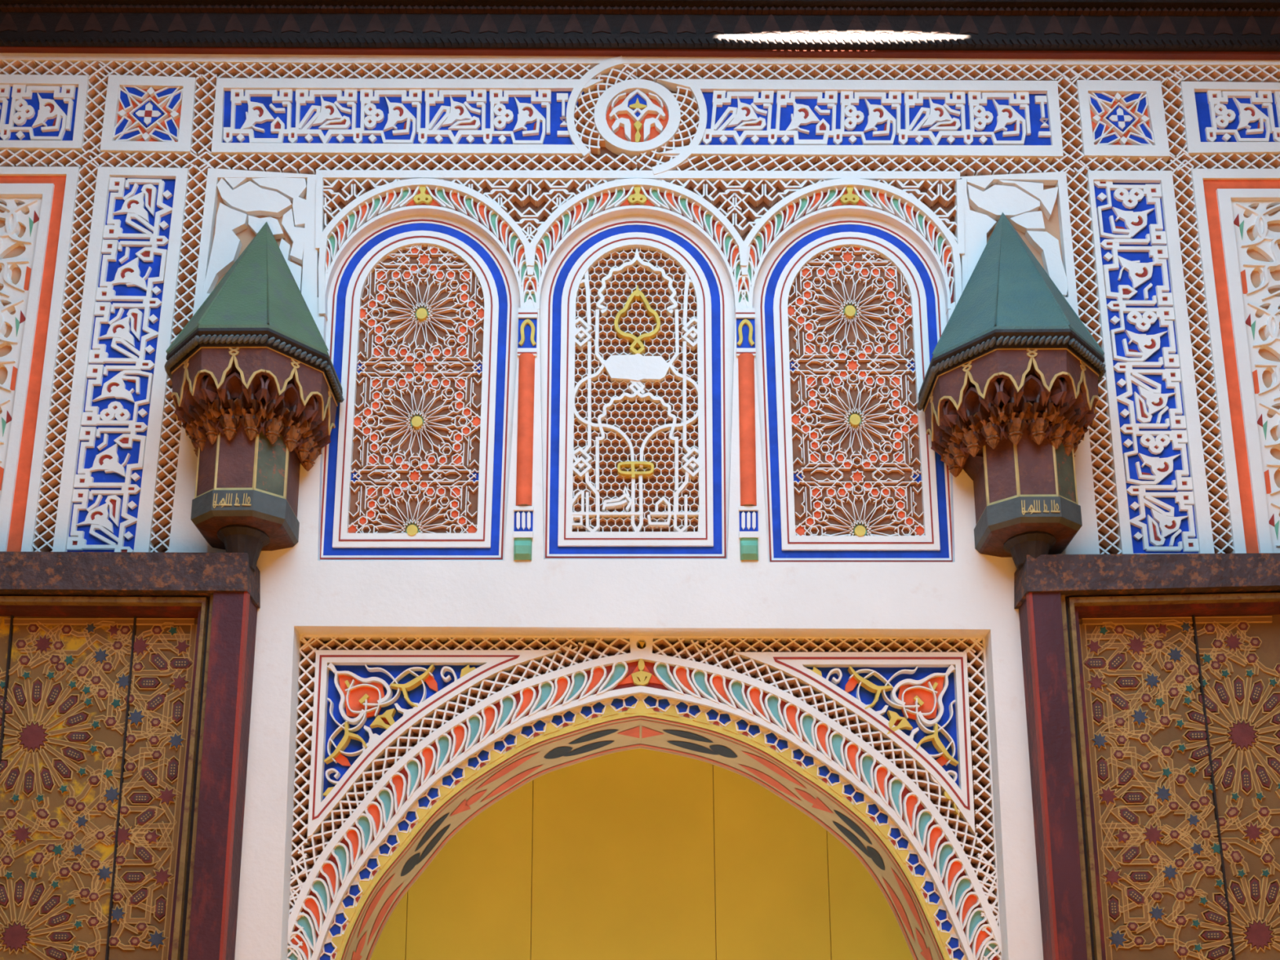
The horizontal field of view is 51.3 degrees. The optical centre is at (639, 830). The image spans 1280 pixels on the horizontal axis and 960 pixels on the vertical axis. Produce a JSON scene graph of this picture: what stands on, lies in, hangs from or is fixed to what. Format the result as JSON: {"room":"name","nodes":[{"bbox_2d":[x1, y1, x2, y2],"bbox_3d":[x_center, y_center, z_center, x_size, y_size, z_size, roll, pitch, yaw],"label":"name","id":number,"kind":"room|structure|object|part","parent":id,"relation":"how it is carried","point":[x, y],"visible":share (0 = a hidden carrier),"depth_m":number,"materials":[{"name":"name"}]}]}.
{"room":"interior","nodes":[
{"label":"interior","id":0,"kind":"room"},
{"bbox_2d":[0,53,1279,959],"bbox_3d":[0.007,-0.578,4.353,8.996,5.671,0.366,0,-13,0],"label":"wall","id":1,"kind":"structure","parent":0,"point":[971,594],"depth_m":4.22,"materials":[{"name":"paint"}]},
{"bbox_2d":[0,166,80,551],"bbox_3d":[-2.235,-1.565,4.427,0.642,1.429,0.064,0,-13,0],"label":"panel","id":2,"kind":"object","parent":1,"relation":"attached to","point":[37,204],"visible":0.98,"depth_m":4.43,"materials":[{"name":"white paint"}]},
{"bbox_3d":[-2.267,-1.534,4.420,0.545,1.363,0.064,0,-13,0],"label":"frame","id":3,"kind":"part","parent":2,"relation":"part of","materials":[{"name":"orange paint"}]},
{"bbox_2d":[0,74,90,154],"bbox_3d":[-2.215,-2.480,4.635,0.600,0.304,0.064,0,-13,0],"label":"inscription panel","id":4,"kind":"object","parent":1,"relation":"attached to","point":[47,113],"visible":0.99,"depth_m":4.61,"materials":[{"name":"blue paint"}]},
{"bbox_2d":[32,155,99,551],"bbox_3d":[-1.898,-1.593,4.436,0.104,1.476,0.058,0,-13,0],"label":"lattice border","id":5,"kind":"object","parent":1,"relation":"attached to","point":[86,185],"visible":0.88,"depth_m":4.41,"materials":[{"name":"white paint"}]},
{"bbox_2d":[81,63,109,158],"bbox_3d":[-1.887,-2.497,4.641,0.088,0.367,0.058,0,-13,0],"label":"lattice border","id":6,"kind":"object","parent":1,"relation":"attached to","point":[93,133],"visible":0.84,"depth_m":4.62,"materials":[{"name":"white paint"}]},
{"bbox_2d":[52,166,190,551],"bbox_3d":[-1.706,-1.565,4.426,0.332,1.427,0.064,0,-13,0],"label":"inscription panel","id":7,"kind":"object","parent":1,"relation":"attached to","point":[106,503],"visible":0.98,"depth_m":4.40,"materials":[{"name":"blue paint"}]},
{"bbox_2d":[0,551,260,959],"bbox_3d":[-1.878,0.633,3.837,1.374,3.030,0.160,0,-13,0],"label":"door","id":8,"kind":"structure","parent":1,"relation":"in","point":[126,677],"depth_m":4.06,"materials":[{"name":"brown wood"}]},
{"bbox_3d":[-1.928,0.695,3.849,1.161,2.870,0.090,0,-13,0],"label":"moulding","id":9,"kind":"part","parent":8,"relation":"part of","materials":[{"name":"brown wood"}]},
{"bbox_3d":[-1.899,0.672,3.841,1.198,2.896,0.115,0,-13,0],"label":"moulding","id":10,"kind":"part","parent":8,"relation":"part of","materials":[{"name":"brown wood"}]},
{"bbox_3d":[-1.248,0.671,3.833,0.098,2.872,0.150,0,-13,0],"label":"post","id":11,"kind":"part","parent":8,"relation":"part of","materials":[{"name":"red wood"}]},
{"bbox_2d":[100,74,197,158],"bbox_3d":[-1.696,-2.470,4.632,0.309,0.311,0.064,0,-13,0],"label":"panel","id":12,"kind":"object","parent":1,"relation":"attached to","point":[148,115],"visible":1,"depth_m":4.61,"materials":[{"name":"white paint"}]},
{"bbox_2d":[150,158,210,552],"bbox_3d":[-1.522,-1.587,4.434,0.114,1.464,0.058,0,-13,0],"label":"lattice border","id":13,"kind":"object","parent":1,"relation":"attached to","point":[194,181],"visible":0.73,"depth_m":4.44,"materials":[{"name":"white paint"}]},
{"bbox_2d":[191,74,217,156],"bbox_3d":[-1.510,-2.473,4.636,0.093,0.328,0.058,0,-13,0],"label":"lattice border","id":14,"kind":"object","parent":1,"relation":"attached to","point":[210,84],"visible":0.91,"depth_m":4.62,"materials":[{"name":"white paint"}]},
{"bbox_2d":[164,221,344,572],"bbox_3d":[-1.226,-1.456,4.190,0.519,1.290,0.369,0,-13,0],"label":"lantern","id":15,"kind":"object","parent":1,"relation":"attached to","point":[257,392],"visible":1,"depth_m":4.10,"materials":[{"name":"wood"}]},
{"bbox_3d":[-1.476,-1.425,4.261,0.020,0.026,0.208,0,-13,0],"label":"rope moulding","id":16,"kind":"part","parent":15,"relation":"part of","materials":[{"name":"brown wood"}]},
{"bbox_3d":[-1.450,-1.346,4.246,0.022,0.136,0.198,0,-13,0],"label":"panel","id":17,"kind":"part","parent":15,"relation":"part of","materials":[{"name":"brown paint"}]},
{"bbox_3d":[-1.404,-1.464,4.088,0.020,0.025,0.202,12,-18,-44],"label":"rope moulding","id":18,"kind":"part","parent":15,"relation":"part of","materials":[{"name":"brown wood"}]},
{"bbox_3d":[-1.384,-1.381,4.092,0.025,0.136,0.193,12,-18,-44],"label":"panel","id":19,"kind":"part","parent":15,"relation":"part of","materials":[{"name":"brown paint"}]},
{"bbox_2d":[191,436,198,457],"bbox_3d":[-1.386,-1.202,4.210,0.061,0.072,0.061,0,-13,0],"label":"pendant","id":20,"kind":"object","parent":15,"relation":"attached to","point":[193,439],"depth_m":4.19,"materials":[{"name":"brown wood"}]},
{"bbox_2d":[192,425,206,451],"bbox_3d":[-1.361,-1.214,4.153,0.061,0.072,0.061,0,-13,0],"label":"pendant","id":21,"kind":"object","parent":15,"relation":"attached to","point":[199,436],"depth_m":4.14,"materials":[{"name":"brown wood"}]},
{"bbox_3d":[-1.333,-1.137,4.113,0.078,0.227,0.059,0,-13,0],"label":"shaft panel","id":22,"kind":"part","parent":15,"relation":"part of","materials":[{"name":"brown paint"}]},
{"bbox_2d":[202,417,219,444],"bbox_3d":[-1.315,-1.225,4.109,0.061,0.072,0.061,0,-13,0],"label":"pendant","id":23,"kind":"object","parent":15,"relation":"attached to","point":[211,426],"depth_m":4.10,"materials":[{"name":"brown wood"}]},
{"bbox_2d":[219,413,240,440],"bbox_3d":[-1.256,-1.230,4.087,0.061,0.072,0.061,0,-13,0],"label":"pendant","id":24,"kind":"object","parent":15,"relation":"attached to","point":[229,424],"depth_m":4.08,"materials":[{"name":"brown wood"}]},
{"bbox_3d":[-1.226,-1.481,4.017,0.208,0.026,0.020,0,-13,0],"label":"rope moulding","id":25,"kind":"part","parent":15,"relation":"part of","materials":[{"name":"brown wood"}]},
{"bbox_3d":[-1.226,-1.396,4.030,0.198,0.136,0.026,0,-13,0],"label":"panel","id":26,"kind":"part","parent":15,"relation":"part of","materials":[{"name":"brown paint"}]},
{"bbox_3d":[-1.235,-1.144,4.084,0.118,0.227,0.001,0,-13,0],"label":"shaft panel","id":27,"kind":"part","parent":15,"relation":"part of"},
{"bbox_3d":[-1.234,-0.922,4.145,0.268,0.018,0.208,0,-13,0],"label":"foot plate","id":28,"kind":"part","parent":15,"relation":"part of","materials":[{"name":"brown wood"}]},
{"bbox_2d":[241,413,262,440],"bbox_3d":[-1.190,-1.230,4.087,0.061,0.072,0.061,0,-13,0],"label":"pendant","id":29,"kind":"object","parent":15,"relation":"attached to","point":[251,423],"depth_m":4.08,"materials":[{"name":"brown wood"}]},
{"bbox_3d":[-1.137,-1.138,4.113,0.078,0.227,0.059,0,-13,0],"label":"shaft panel","id":30,"kind":"part","parent":15,"relation":"part of","materials":[{"name":"green paint"}]},
{"bbox_2d":[262,417,284,444],"bbox_3d":[-1.133,-1.225,4.112,0.061,0.072,0.061,0,-13,0],"label":"pendant","id":31,"kind":"object","parent":15,"relation":"attached to","point":[273,428],"depth_m":4.10,"materials":[{"name":"brown wood"}]},
{"bbox_3d":[-1.068,-1.383,4.092,0.193,0.136,0.025,12,-18,-44],"label":"panel","id":32,"kind":"part","parent":15,"relation":"part of","materials":[{"name":"brown paint"}]},
{"bbox_2d":[284,425,302,452],"bbox_3d":[-1.087,-1.215,4.156,0.061,0.072,0.061,0,-13,0],"label":"pendant","id":33,"kind":"object","parent":15,"relation":"attached to","point":[292,433],"depth_m":4.14,"materials":[{"name":"brown wood"}]},
{"bbox_3d":[-1.098,-1.114,4.216,0.001,0.227,0.153,0,-13,0],"label":"shaft panel","id":34,"kind":"part","parent":15,"relation":"part of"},
{"bbox_3d":[-1.049,-1.466,4.088,0.202,0.025,0.020,12,-18,-44],"label":"rope moulding","id":35,"kind":"part","parent":15,"relation":"part of","materials":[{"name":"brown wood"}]},
{"bbox_2d":[297,436,314,461],"bbox_3d":[-1.064,-1.202,4.213,0.061,0.072,0.061,0,-13,0],"label":"pendant","id":36,"kind":"object","parent":15,"relation":"attached to","point":[305,446],"depth_m":4.20,"materials":[{"name":"brown wood"}]},
{"bbox_2d":[302,447,319,471],"bbox_3d":[-1.064,-1.187,4.278,0.061,0.072,0.061,0,-13,0],"label":"pendant","id":37,"kind":"object","parent":15,"relation":"attached to","point":[308,463],"depth_m":4.27,"materials":[{"name":"brown wood"}]},
{"bbox_3d":[-1.002,-1.348,4.246,0.023,0.136,0.198,0,-13,0],"label":"panel","id":38,"kind":"part","parent":15,"relation":"part of","materials":[{"name":"brown paint"}]},
{"bbox_3d":[-0.977,-1.427,4.261,0.020,0.026,0.208,0,-13,0],"label":"rope moulding","id":39,"kind":"part","parent":15,"relation":"part of","materials":[{"name":"brown wood"}]},
{"bbox_2d":[203,177,306,293],"bbox_3d":[-1.301,-2.019,4.531,0.348,0.478,0.060,0,-13,0],"label":"relief panel","id":40,"kind":"object","parent":1,"relation":"attached to","point":[244,206],"visible":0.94,"depth_m":4.52,"materials":[{"name":"beige paint"}]},
{"bbox_2d":[0,60,591,84],"bbox_3d":[-1.375,-2.652,4.676,2.408,0.109,0.058,0,-13,0],"label":"lattice border","id":41,"kind":"object","parent":1,"relation":"attached to","point":[319,70],"visible":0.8,"depth_m":4.65,"materials":[{"name":"white paint"}]},
{"bbox_2d":[0,148,637,174],"bbox_3d":[-1.271,-2.294,4.595,2.526,0.117,0.058,0,-13,0],"label":"lattice border","id":42,"kind":"object","parent":1,"relation":"attached to","point":[22,157],"visible":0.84,"depth_m":4.57,"materials":[{"name":"white paint"}]},
{"bbox_2d":[211,55,623,159],"bbox_3d":[-0.763,-2.494,4.636,1.414,0.404,0.065,0,-13,0],"label":"inscription panel","id":43,"kind":"object","parent":1,"relation":"attached to","point":[348,117],"visible":0.99,"depth_m":4.61,"materials":[{"name":"blue paint"}]},
{"bbox_2d":[320,214,520,560],"bbox_3d":[-0.730,-1.469,4.441,0.698,1.344,0.090,0,-13,0],"label":"screen","id":44,"kind":"object","parent":1,"relation":"attached to","point":[422,326],"visible":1,"depth_m":4.40,"materials":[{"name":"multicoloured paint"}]},
{"bbox_2d":[318,177,531,319],"bbox_3d":[-0.719,-1.535,4.416,0.722,1.406,0.069,0,-13,0],"label":"arch","id":45,"kind":"object","parent":1,"relation":"attached to","point":[382,204],"visible":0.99,"depth_m":4.52,"materials":[{"name":"white paint"}]},
{"bbox_2d":[513,307,537,560],"bbox_3d":[-0.371,-1.297,4.330,0.066,0.898,0.030,0,-13,0],"label":"pilaster","id":46,"kind":"object","parent":1,"relation":"attached to","point":[527,317],"visible":1,"depth_m":4.32,"materials":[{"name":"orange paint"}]},
{"bbox_2d":[573,63,641,155],"bbox_3d":[-0.112,-2.503,4.641,0.249,0.377,0.057,0,-13,0],"label":"lattice border","id":47,"kind":"object","parent":1,"relation":"attached to","point":[588,101],"visible":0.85,"depth_m":4.62,"materials":[{"name":"white paint"}]},
{"bbox_2d":[527,177,746,314],"bbox_3d":[-0.007,-1.537,4.415,0.735,1.400,0.070,0,-13,0],"label":"arch","id":48,"kind":"object","parent":1,"relation":"attached to","point":[682,206],"visible":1,"depth_m":4.52,"materials":[{"name":"white paint"}]},
{"bbox_2d":[539,214,734,559],"bbox_3d":[-0.011,-1.467,4.440,0.686,1.332,0.090,0,-13,0],"label":"screen","id":49,"kind":"object","parent":1,"relation":"attached to","point":[637,316],"visible":1,"depth_m":4.40,"materials":[{"name":"white paint"}]},
{"bbox_2d":[594,79,680,159],"bbox_3d":[-0.009,-2.461,4.628,0.299,0.290,0.065,0,-13,0],"label":"round medallion","id":50,"kind":"object","parent":1,"relation":"attached to","point":[633,117],"visible":0.95,"depth_m":4.61,"materials":[{"name":"white paint"}]},
{"bbox_2d":[0,0,1279,60],"bbox_3d":[-0.014,-3.166,4.606,8.800,0.965,0.420,0,-13,0],"label":"trim","id":51,"kind":"structure","parent":1,"relation":"attached to","point":[1086,29],"depth_m":4.63,"materials":[{"name":"red wood"}]},
{"bbox_3d":[-0.007,-2.872,4.696,6.779,0.111,0.114,0,-13,0],"label":"rail","id":52,"kind":"part","parent":51,"relation":"part of","materials":[{"name":"brown wood"}]},
{"bbox_3d":[-0.005,-2.725,4.664,6.738,0.102,0.110,0,-13,0],"label":"rope rail","id":53,"kind":"part","parent":51,"relation":"part of","materials":[{"name":"brown wood"}]},
{"bbox_2d":[315,177,964,258],"bbox_3d":[-0.002,-2.078,4.540,2.206,0.315,0.067,0,-13,0],"label":"lattice","id":54,"kind":"object","parent":1,"relation":"attached to","point":[558,193],"visible":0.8,"depth_m":4.54,"materials":[{"name":"white paint"}]},
{"bbox_2d":[285,632,1003,959],"bbox_3d":[0.009,0.782,4.121,2.397,2.954,0.503,0,-13,0],"label":"arch","id":55,"kind":"object","parent":1,"relation":"attached to","point":[402,740],"visible":1,"depth_m":4.21,"materials":[{"name":"paint"}]},
{"bbox_2d":[369,708,395,729],"bbox_3d":[-0.807,-0.343,4.206,0.085,0.080,0.029,0,-13,0],"label":"leaf ornament","id":56,"kind":"object","parent":55,"relation":"on","point":[380,718],"depth_m":4.20,"materials":[{"name":"paint"}]},
{"bbox_3d":[-0.640,-0.274,4.201,0.780,0.609,0.050,0,-13,0],"label":"spandrel frame","id":57,"kind":"part","parent":55,"relation":"part of","materials":[{"name":"white paint"}]},
{"bbox_2d":[631,658,652,685],"bbox_3d":[0.005,-0.502,4.236,0.066,0.087,0.016,0,-13,0],"label":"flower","id":58,"kind":"object","parent":55,"relation":"on","point":[641,668],"depth_m":4.23,"materials":[{"name":"paint"}]},
{"bbox_3d":[0.669,-0.274,4.199,0.741,0.596,0.050,0,-13,0],"label":"spandrel frame","id":59,"kind":"part","parent":55,"relation":"part of","materials":[{"name":"white paint"}]},
{"bbox_2d":[886,710,912,734],"bbox_3d":[0.815,-0.337,4.203,0.085,0.080,0.029,0,-13,0],"label":"flower","id":60,"kind":"object","parent":55,"relation":"on","point":[898,722],"depth_m":4.19,"materials":[{"name":"paint"}]},
{"bbox_2d":[635,78,699,170],"bbox_3d":[0.099,-2.430,4.624,0.229,0.373,0.058,0,-13,0],"label":"lattice border","id":61,"kind":"object","parent":1,"relation":"attached to","point":[683,137],"visible":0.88,"depth_m":4.60,"materials":[{"name":"white paint"}]},
{"bbox_2d":[735,307,758,559],"bbox_3d":[0.349,-1.296,4.330,0.070,0.898,0.030,0,-13,0],"label":"pilaster","id":62,"kind":"object","parent":1,"relation":"attached to","point":[744,317],"visible":1,"depth_m":4.32,"materials":[{"name":"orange paint"}]},
{"bbox_2d":[739,177,961,314],"bbox_3d":[0.706,-1.530,4.412,0.738,1.414,0.071,0,-13,0],"label":"arch","id":63,"kind":"object","parent":1,"relation":"attached to","point":[886,202],"visible":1,"depth_m":4.51,"materials":[{"name":"white paint"}]},
{"bbox_2d":[751,214,952,561],"bbox_3d":[0.705,-1.461,4.438,0.697,1.347,0.090,0,-13,0],"label":"screen","id":64,"kind":"object","parent":1,"relation":"attached to","point":[851,316],"visible":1,"depth_m":4.40,"materials":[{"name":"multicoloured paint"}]},
{"bbox_2d":[651,79,1063,174],"bbox_3d":[0.744,-2.419,4.618,1.409,0.382,0.065,0,-13,0],"label":"inscription panel","id":65,"kind":"object","parent":1,"relation":"attached to","point":[992,119],"visible":1,"depth_m":4.60,"materials":[{"name":"blue paint"}]},
{"bbox_2d":[626,63,1279,86],"bbox_3d":[1.253,-2.637,4.670,2.607,0.097,0.058,0,-13,0],"label":"lattice border","id":66,"kind":"object","parent":1,"relation":"attached to","point":[1255,73],"visible":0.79,"depth_m":4.65,"materials":[{"name":"white paint"}]},
{"bbox_2d":[656,152,1279,177],"bbox_3d":[1.284,-2.281,4.589,2.461,0.089,0.058,0,-13,0],"label":"lattice border","id":67,"kind":"object","parent":1,"relation":"attached to","point":[708,164],"visible":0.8,"depth_m":4.57,"materials":[{"name":"white paint"}]},
{"bbox_2d":[916,212,1106,569],"bbox_3d":[1.176,-1.480,4.184,0.547,1.314,0.389,0,-13,0],"label":"wall lantern","id":68,"kind":"object","parent":1,"relation":"attached to","point":[1008,397],"visible":1,"depth_m":4.08,"materials":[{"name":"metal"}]},
{"bbox_3d":[0.913,-1.408,4.248,0.020,0.026,0.218,0,-13,0],"label":"rope moulding","id":69,"kind":"part","parent":68,"relation":"part of","materials":[{"name":"brown wood"}]},
{"bbox_3d":[0.940,-1.328,4.234,0.023,0.139,0.209,0,-13,0],"label":"panel","id":70,"kind":"part","parent":68,"relation":"part of","materials":[{"name":"brown paint"}]},
{"bbox_2d":[943,453,960,477],"bbox_3d":[1.008,-1.165,4.265,0.065,0.074,0.065,0,-13,0],"label":"pendant","id":71,"kind":"object","parent":68,"relation":"attached to","point":[955,469],"depth_m":4.25,"materials":[{"name":"brown wood"}]},
{"bbox_2d":[948,440,966,466],"bbox_3d":[1.008,-1.181,4.196,0.065,0.074,0.065,0,-13,0],"label":"pendant","id":72,"kind":"object","parent":68,"relation":"attached to","point":[957,448],"depth_m":4.18,"materials":[{"name":"brown wood"}]},
{"bbox_3d":[0.989,-1.450,4.066,0.020,0.025,0.213,12,-18,-44],"label":"rope moulding","id":73,"kind":"part","parent":68,"relation":"part of","materials":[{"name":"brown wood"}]},
{"bbox_3d":[1.009,-1.365,4.071,0.026,0.139,0.204,12,-18,-44],"label":"panel","id":74,"kind":"part","parent":68,"relation":"part of","materials":[{"name":"brown paint"}]},
{"bbox_2d":[961,429,983,457],"bbox_3d":[1.034,-1.194,4.137,0.065,0.074,0.065,0,-13,0],"label":"pendant","id":75,"kind":"object","parent":68,"relation":"attached to","point":[972,440],"depth_m":4.13,"materials":[{"name":"brown wood"}]},
{"bbox_3d":[1.074,-1.091,4.209,0.001,0.227,0.153,0,-13,0],"label":"shaft panel","id":76,"kind":"part","parent":68,"relation":"part of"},
{"bbox_2d":[980,421,1003,448],"bbox_3d":[1.083,-1.205,4.090,0.065,0.074,0.065,0,-13,0],"label":"pendant","id":77,"kind":"object","parent":68,"relation":"attached to","point":[991,432],"depth_m":4.08,"materials":[{"name":"brown wood"}]},
{"bbox_3d":[1.112,-1.115,4.106,0.078,0.227,0.059,0,-13,0],"label":"shaft panel","id":78,"kind":"part","parent":68,"relation":"part of","materials":[{"name":"brown paint"}]},
{"bbox_2d":[1003,417,1026,444],"bbox_3d":[1.145,-1.211,4.067,0.065,0.074,0.065,0,-13,0],"label":"pendant","id":79,"kind":"object","parent":68,"relation":"attached to","point":[1014,428],"depth_m":4.06,"materials":[{"name":"brown wood"}]},
{"bbox_3d":[1.211,-0.901,4.138,0.267,0.018,0.207,0,-13,0],"label":"foot plate","id":80,"kind":"part","parent":68,"relation":"part of","materials":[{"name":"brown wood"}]},
{"bbox_3d":[1.177,-1.381,4.005,0.209,0.139,0.027,0,-13,0],"label":"panel","id":81,"kind":"part","parent":68,"relation":"part of","materials":[{"name":"brown paint"}]},
{"bbox_3d":[1.176,-1.467,3.991,0.218,0.026,0.020,0,-13,0],"label":"rope moulding","id":82,"kind":"part","parent":68,"relation":"part of","materials":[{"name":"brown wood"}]},
{"bbox_3d":[1.210,-1.122,4.077,0.117,0.227,0.001,0,-13,0],"label":"shaft panel","id":83,"kind":"part","parent":68,"relation":"part of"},
{"bbox_2d":[1027,417,1048,444],"bbox_3d":[1.215,-1.211,4.067,0.065,0.074,0.065,0,-13,0],"label":"pendant","id":84,"kind":"object","parent":68,"relation":"attached to","point":[1037,427],"depth_m":4.06,"materials":[{"name":"brown wood"}]},
{"bbox_2d":[1048,422,1066,448],"bbox_3d":[1.276,-1.205,4.093,0.065,0.074,0.065,0,-13,0],"label":"pendant","id":85,"kind":"object","parent":68,"relation":"attached to","point":[1057,430],"depth_m":4.08,"materials":[{"name":"brown wood"}]},
{"bbox_3d":[1.307,-1.115,4.106,0.078,0.227,0.059,0,-13,0],"label":"shaft panel","id":86,"kind":"part","parent":68,"relation":"part of","materials":[{"name":"green paint"}]},
{"bbox_2d":[1063,429,1077,456],"bbox_3d":[1.324,-1.195,4.140,0.065,0.074,0.065,0,-13,0],"label":"pendant","id":87,"kind":"object","parent":68,"relation":"attached to","point":[1070,437],"depth_m":4.12,"materials":[{"name":"brown wood"}]},
{"bbox_2d":[1073,442,1078,457],"bbox_3d":[1.348,-1.181,4.201,0.065,0.074,0.065,0,-13,0],"label":"pendant","id":88,"kind":"object","parent":68,"relation":"attached to","point":[1075,444],"depth_m":4.18,"materials":[{"name":"brown wood"}]},
{"bbox_3d":[1.344,-1.366,4.071,0.204,0.139,0.026,12,-18,-44],"label":"panel","id":89,"kind":"part","parent":68,"relation":"part of","materials":[{"name":"brown paint"}]},
{"bbox_3d":[1.363,-1.451,4.066,0.213,0.025,0.020,12,-18,-44],"label":"rope moulding","id":90,"kind":"part","parent":68,"relation":"part of","materials":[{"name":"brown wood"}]},
{"bbox_3d":[1.414,-1.330,4.234,0.023,0.139,0.209,0,-13,0],"label":"panel","id":91,"kind":"part","parent":68,"relation":"part of","materials":[{"name":"brown paint"}]},
{"bbox_3d":[1.440,-1.410,4.248,0.020,0.026,0.218,0,-13,0],"label":"rope moulding","id":92,"kind":"part","parent":68,"relation":"part of","materials":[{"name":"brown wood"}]},
{"bbox_2d":[966,178,1067,297],"bbox_3d":[1.268,-2.013,4.527,0.350,0.478,0.061,0,-13,0],"label":"relief panel","id":93,"kind":"object","parent":1,"relation":"attached to","point":[1031,208],"visible":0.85,"depth_m":4.52,"materials":[{"name":"beige paint"}]},
{"bbox_2d":[1057,71,1085,164],"bbox_3d":[1.487,-2.471,4.632,0.092,0.361,0.058,0,-13,0],"label":"lattice border","id":94,"kind":"object","parent":1,"relation":"attached to","point":[1069,87],"visible":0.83,"depth_m":4.61,"materials":[{"name":"white paint"}]},
{"bbox_2d":[1065,160,1121,554],"bbox_3d":[1.494,-1.579,4.429,0.092,1.459,0.058,0,-13,0],"label":"lattice border","id":95,"kind":"object","parent":1,"relation":"attached to","point":[1079,202],"visible":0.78,"depth_m":4.43,"materials":[{"name":"white paint"}]},
{"bbox_2d":[1075,80,1169,164],"bbox_3d":[1.665,-2.449,4.624,0.293,0.307,0.064,0,-13,0],"label":"panel","id":96,"kind":"object","parent":1,"relation":"attached to","point":[1125,118],"visible":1,"depth_m":4.60,"materials":[{"name":"white paint"}]},
{"bbox_2d":[1013,553,1279,959],"bbox_3d":[1.874,0.637,3.832,1.400,3.018,0.160,0,-13,0],"label":"door","id":97,"kind":"structure","parent":1,"relation":"in","point":[1152,682],"depth_m":4.05,"materials":[{"name":"brown wood"}]},
{"bbox_3d":[1.235,0.670,3.830,0.109,2.871,0.150,0,-13,0],"label":"post","id":98,"kind":"part","parent":97,"relation":"part of","materials":[{"name":"red wood"}]},
{"bbox_3d":[1.896,0.661,3.840,1.228,2.903,0.115,0,-13,0],"label":"moulding","id":99,"kind":"part","parent":97,"relation":"part of","materials":[{"name":"brown wood"}]},
{"bbox_3d":[1.929,0.685,3.847,1.182,2.877,0.090,0,-13,0],"label":"moulding","id":100,"kind":"part","parent":97,"relation":"part of","materials":[{"name":"brown wood"}]},
{"bbox_2d":[1084,170,1214,554],"bbox_3d":[1.676,-1.556,4.421,0.292,1.410,0.064,0,-13,0],"label":"inscription panel","id":101,"kind":"object","parent":1,"relation":"attached to","point":[1162,504],"visible":1,"depth_m":4.39,"materials":[{"name":"blue paint"}]},
{"bbox_2d":[1160,70,1190,158],"bbox_3d":[1.849,-2.471,4.632,0.090,0.357,0.058,0,-13,0],"label":"lattice border","id":102,"kind":"object","parent":1,"relation":"attached to","point":[1171,91],"visible":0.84,"depth_m":4.61,"materials":[{"name":"white paint"}]},
{"bbox_2d":[1168,159,1234,553],"bbox_3d":[1.858,-1.582,4.430,0.086,1.464,0.058,0,-13,0],"label":"lattice border","id":103,"kind":"object","parent":1,"relation":"attached to","point":[1187,223],"visible":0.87,"depth_m":4.41,"materials":[{"name":"white paint"}]},
{"bbox_2d":[1178,81,1279,157],"bbox_3d":[2.187,-2.454,4.624,0.620,0.287,0.064,0,-13,0],"label":"inscription panel","id":104,"kind":"object","parent":1,"relation":"attached to","point":[1225,118],"visible":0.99,"depth_m":4.60,"materials":[{"name":"blue paint"}]},
{"bbox_2d":[1188,168,1279,553],"bbox_3d":[2.232,-1.561,4.421,0.694,1.417,0.064,0,-13,0],"label":"panel","id":105,"kind":"object","parent":1,"relation":"attached to","point":[1237,211],"visible":0.99,"depth_m":4.42,"materials":[{"name":"white paint"}]},
{"bbox_3d":[2.263,-1.523,4.413,0.598,1.338,0.064,0,-13,0],"label":"frame","id":106,"kind":"part","parent":105,"relation":"part of","materials":[{"name":"orange paint"}]},
{"bbox_2d":[370,748,913,959],"bbox_3d":[0.005,1.073,5.627,3.800,3.600,0.050,0,-13,0],"label":"arched doorway","id":107,"kind":"structure","parent":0,"point":[637,854],"depth_m":5.79,"materials":[{"name":"paint"}]},
{"bbox_3d":[-1.450,1.077,5.617,0.888,3.600,0.030,0,-13,0],"label":"panel","id":108,"kind":"part","parent":107,"relation":"part of","materials":[{"name":"yellow paint"}]},
{"bbox_3d":[-0.735,1.074,5.617,0.534,3.600,0.030,0,-13,0],"label":"panel","id":109,"kind":"part","parent":107,"relation":"part of","materials":[{"name":"yellow paint"}]},
{"bbox_3d":[-0.069,1.071,5.617,0.793,3.600,0.030,0,-13,0],"label":"panel","id":110,"kind":"part","parent":107,"relation":"part of","materials":[{"name":"yellow paint"}]},
{"bbox_3d":[0.576,1.069,5.617,0.491,3.600,0.030,0,-13,0],"label":"panel","id":111,"kind":"part","parent":107,"relation":"part of","materials":[{"name":"yellow paint"}]},
{"bbox_3d":[1.364,1.065,5.617,1.079,3.600,0.030,0,-13,0],"label":"panel","id":112,"kind":"part","parent":107,"relation":"part of","materials":[{"name":"yellow paint"}]}
]}

